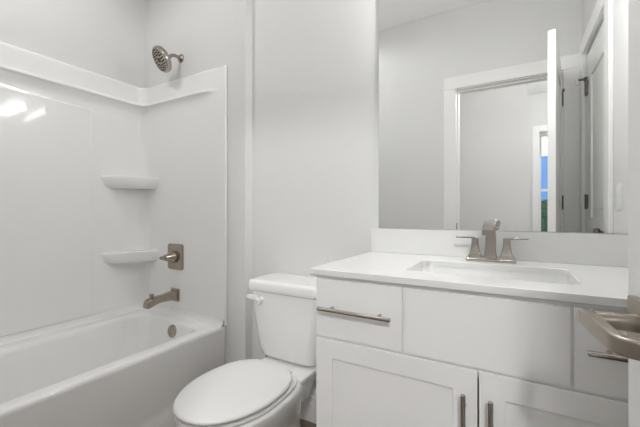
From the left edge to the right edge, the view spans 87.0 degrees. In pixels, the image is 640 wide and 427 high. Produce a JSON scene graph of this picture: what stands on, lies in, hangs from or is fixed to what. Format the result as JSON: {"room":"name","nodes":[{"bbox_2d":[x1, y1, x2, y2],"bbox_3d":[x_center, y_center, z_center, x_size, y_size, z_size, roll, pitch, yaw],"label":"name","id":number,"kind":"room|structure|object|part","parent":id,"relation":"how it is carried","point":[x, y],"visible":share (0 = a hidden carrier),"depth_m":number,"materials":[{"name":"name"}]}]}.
{"room":"bathroom","nodes":[
{"label":"bathroom","id":0,"kind":"room"},
{"bbox_2d":[0,0,144,87],"bbox_3d":[-1.655,-0.290,1.614,0.120,2.680,1.650,0,0,30],"label":"wall","id":1,"kind":"structure","parent":0,"point":[106,38],"depth_m":1.97,"materials":[{"name":"paint"}]},
{"bbox_2d":[145,0,251,364],"bbox_3d":[-0.808,-0.290,2.178,1.023,2.680,0.175,0,0,30],"label":"wall","id":2,"kind":"structure","parent":0,"point":[209,34],"depth_m":1.90,"materials":[{"name":"paint"}]},
{"bbox_2d":[152,45,183,72],"bbox_3d":[-0.927,-0.919,2.043,0.149,0.148,0.179,0,0,30],"label":"shower","id":3,"kind":"object","parent":2,"relation":"attached to","point":[161,58],"visible":1,"depth_m":2.00,"materials":[{"name":"silver metal"}]},
{"bbox_3d":[-0.897,-0.954,2.071,0.021,0.046,0.092,0,0,30],"label":"shower arm","id":4,"kind":"part","parent":3,"relation":"part of","materials":[{"name":"silver metal"}]},
{"bbox_2d":[300,418,315,426],"bbox_3d":[-0.669,1.100,-0.278,3.720,0.100,4.290,0,0,30],"label":"floor","id":5,"kind":"structure","parent":0,"point":[304,423],"depth_m":1.67,"materials":[{"name":"brown wood"}]},
{"bbox_2d":[0,303,224,426],"bbox_3d":[-1.241,0.828,1.444,0.763,0.444,1.526,0,0,30],"label":"bathtub","id":6,"kind":"object","parent":5,"relation":"on","point":[128,366],"visible":0.91,"depth_m":1.63,"materials":[{"name":"plastic"}]},
{"bbox_2d":[0,41,226,336],"bbox_3d":[-1.240,-0.097,1.443,0.766,1.475,1.526,0,0,30],"label":"shower surround","id":7,"kind":"object","parent":6,"relation":"on","point":[99,174],"visible":1,"depth_m":1.95,"materials":[{"name":"plastic"}]},
{"bbox_2d":[101,249,157,263],"bbox_3d":[-1.192,0.281,2.121,0.150,0.076,0.285,0,0,30],"label":"corner shelf","id":8,"kind":"object","parent":7,"relation":"attached to","point":[108,256],"depth_m":2.11,"materials":[{"name":"plastic"}]},
{"bbox_2d":[101,175,157,189],"bbox_3d":[-1.192,-0.189,2.121,0.150,0.076,0.285,0,0,30],"label":"corner shelf","id":9,"kind":"object","parent":7,"relation":"attached to","point":[108,182],"depth_m":2.10,"materials":[{"name":"plastic"}]},
{"bbox_2d":[143,288,179,308],"bbox_3d":[-0.954,0.514,2.025,0.072,0.082,0.204,0,0,30],"label":"tub spout","id":10,"kind":"object","parent":7,"relation":"attached to","point":[173,294],"visible":1,"depth_m":2.01,"materials":[{"name":"silver metal"}]},
{"bbox_3d":[-0.906,0.513,2.107,0.072,0.080,0.013,0,0,30],"label":"plate","id":11,"kind":"part","parent":10,"relation":"part of","materials":[{"name":"silver metal"}]},
{"bbox_2d":[159,243,183,269],"bbox_3d":[-0.925,0.276,2.074,0.144,0.160,0.091,0,0,30],"label":"shower valve","id":12,"kind":"object","parent":7,"relation":"attached to","point":[175,256],"visible":1,"depth_m":2.08,"materials":[{"name":"silver metal"}]},
{"bbox_3d":[-0.869,0.697,1.979,0.072,0.073,0.024,0,0,30],"label":"overflow plate","id":13,"kind":"part","parent":6,"relation":"part of","materials":[{"name":"silver metal"}]},
{"bbox_2d":[173,273,316,426],"bbox_3d":[-0.259,0.684,1.383,0.406,0.732,0.743,0,0,30],"label":"toilet","id":14,"kind":"object","parent":5,"relation":"on","point":[270,391],"visible":0.94,"depth_m":1.37,"materials":[{"name":"ceramic"}]},
{"bbox_3d":[-0.316,0.648,1.253,0.356,0.024,0.461,0,0,30],"label":"lid","id":15,"kind":"part","parent":14,"relation":"part of","materials":[{"name":"plastic"}]},
{"bbox_3d":[-0.312,0.673,1.259,0.356,0.015,0.468,0,0,30],"label":"seat","id":16,"kind":"part","parent":14,"relation":"part of","materials":[{"name":"plastic"}]},
{"bbox_3d":[-0.273,0.866,1.327,0.368,0.369,0.615,0,0,30],"label":"bowl","id":17,"kind":"part","parent":14,"relation":"part of","materials":[{"name":"ceramic"}]},
{"bbox_3d":[-0.306,0.405,1.587,0.082,0.040,0.035,0,0,30],"label":"flush lever","id":18,"kind":"part","parent":14,"relation":"part of","materials":[{"name":"white plastic"}]},
{"bbox_3d":[-0.128,0.345,1.611,0.406,0.054,0.218,0,0,30],"label":"tank lid","id":19,"kind":"part","parent":14,"relation":"part of","materials":[{"name":"ceramic"}]},
{"bbox_3d":[-0.126,0.532,1.615,0.390,0.320,0.203,0,0,30],"label":"tank","id":20,"kind":"part","parent":14,"relation":"part of","materials":[{"name":"ceramic"}]},
{"bbox_2d":[316,275,627,426],"bbox_3d":[0.513,0.624,1.048,0.928,0.852,0.568,0,0,30],"label":"vanity cabinet","id":21,"kind":"object","parent":5,"relation":"on","point":[388,354],"visible":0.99,"depth_m":0.86,"materials":[{"name":"paint"}]},
{"bbox_3d":[0.097,0.292,0.981,0.230,0.012,0.036,0,0,30],"label":"handle","id":22,"kind":"part","parent":21,"relation":"part of","materials":[{"name":"silver metal"}]},
{"bbox_3d":[0.109,0.297,1.000,0.274,0.178,0.008,0,0,30],"label":"drawer","id":23,"kind":"part","parent":21,"relation":"part of","materials":[{"name":"paint"}]},
{"bbox_3d":[0.190,0.664,0.953,0.463,0.542,0.008,0,0,30],"label":"door","id":24,"kind":"part","parent":21,"relation":"part of","materials":[{"name":"paint"}]},
{"bbox_3d":[0.355,0.555,0.832,0.012,0.220,0.036,0,0,30],"label":"handle","id":25,"kind":"part","parent":21,"relation":"part of","materials":[{"name":"silver metal"}]},
{"bbox_2d":[310,252,627,308],"bbox_3d":[0.519,0.186,1.061,0.961,0.021,0.541,0,0,30],"label":"countertop","id":26,"kind":"structure","parent":21,"relation":"on","point":[607,286],"depth_m":0.95,"materials":[{"name":"stone"}]},
{"bbox_2d":[456,220,528,263],"bbox_3d":[0.608,0.102,1.211,0.180,0.149,0.181,0,0,-17],"label":"faucet","id":27,"kind":"object","parent":26,"relation":"on","point":[489,228],"visible":1,"depth_m":1.20,"materials":[{"name":"silver metal"}]},
{"bbox_3d":[0.546,0.093,1.254,0.077,0.009,0.016,0,0,26],"label":"lever","id":28,"kind":"part","parent":27,"relation":"part of","materials":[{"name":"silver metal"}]},
{"bbox_3d":[0.572,0.127,1.242,0.045,0.066,0.042,0,0,30],"label":"handle","id":29,"kind":"part","parent":27,"relation":"part of","materials":[{"name":"silver metal"}]},
{"bbox_3d":[0.592,0.095,1.175,0.042,0.130,0.138,0,0,30],"label":"spout","id":30,"kind":"part","parent":27,"relation":"part of","materials":[{"name":"silver metal"}]},
{"bbox_3d":[0.616,0.168,1.217,0.160,0.016,0.054,0,0,30],"label":"plate","id":31,"kind":"part","parent":27,"relation":"part of","materials":[{"name":"silver metal"}]},
{"bbox_3d":[0.660,0.127,1.192,0.045,0.066,0.042,0,0,30],"label":"handle","id":32,"kind":"part","parent":27,"relation":"part of","materials":[{"name":"silver metal"}]},
{"bbox_3d":[0.683,0.093,1.175,0.077,0.009,0.016,0,0,34],"label":"lever","id":33,"kind":"part","parent":27,"relation":"part of","materials":[{"name":"silver metal"}]},
{"bbox_2d":[415,266,573,283],"bbox_3d":[0.513,0.266,1.039,0.478,0.138,0.312,0,0,30],"label":"sink","id":34,"kind":"object","parent":26,"relation":"in","point":[547,278],"visible":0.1,"depth_m":1.14,"materials":[{"name":"ceramic"}]},
{"bbox_3d":[0.407,0.555,0.802,0.012,0.220,0.036,0,0,30],"label":"handle","id":35,"kind":"part","parent":21,"relation":"part of","materials":[{"name":"silver metal"}]},
{"bbox_3d":[0.593,0.664,0.720,0.459,0.542,0.008,0,0,30],"label":"door","id":36,"kind":"part","parent":21,"relation":"part of","materials":[{"name":"paint"}]},
{"bbox_3d":[0.675,0.297,0.673,0.270,0.178,0.008,0,0,30],"label":"drawer","id":37,"kind":"part","parent":21,"relation":"part of","materials":[{"name":"paint"}]},
{"bbox_3d":[0.665,0.292,0.653,0.234,0.012,0.036,0,0,30],"label":"handle","id":38,"kind":"part","parent":21,"relation":"part of","materials":[{"name":"silver metal"}]},
{"bbox_2d":[252,0,613,396],"bbox_3d":[0.427,-0.290,1.497,1.797,2.680,0.120,0,0,30],"label":"wall","id":39,"kind":"structure","parent":0,"point":[315,63],"depth_m":1.70,"materials":[{"name":"paint"}]},
{"bbox_2d":[300,395,315,423],"bbox_3d":[-0.074,0.985,1.709,0.717,0.130,0.014,0,0,30],"label":"baseboard","id":40,"kind":"structure","parent":39,"relation":"attached to","point":[308,407],"depth_m":1.69,"materials":[{"name":"paint"}]},
{"bbox_2d":[371,228,627,266],"bbox_3d":[0.649,0.123,1.287,0.961,0.105,0.019,0,0,30],"label":"backsplash","id":41,"kind":"structure","parent":39,"relation":"attached to","point":[568,248],"depth_m":1.22,"materials":[{"name":"stone"}]},
{"bbox_2d":[379,0,627,233],"bbox_3d":[0.665,-0.466,1.286,0.925,1.069,0.006,0,0,30],"label":"mirror","id":42,"kind":"object","parent":39,"relation":"attached to","point":[514,113],"visible":0.82,"depth_m":1.27,"materials":[{"name":"silver mirror"}]},
{"bbox_3d":[-0.835,-0.290,0.335,2.580,2.680,0.255,0,0,30],"label":"wall","id":43,"kind":"structure","parent":0,"visible":0},
{"bbox_2d":[578,0,639,426],"bbox_3d":[0.367,0.030,0.195,0.191,2.020,0.728,0,0,22],"label":"door","id":44,"kind":"structure","parent":43,"relation":"in","point":[604,326],"depth_m":0.50,"materials":[{"name":"paint"}]},
{"bbox_3d":[0.397,0.159,0.444,0.059,0.026,0.132,0,0,22],"label":"lever","id":45,"kind":"part","parent":44,"relation":"part of","materials":[{"name":"silver metal"}]}
]}

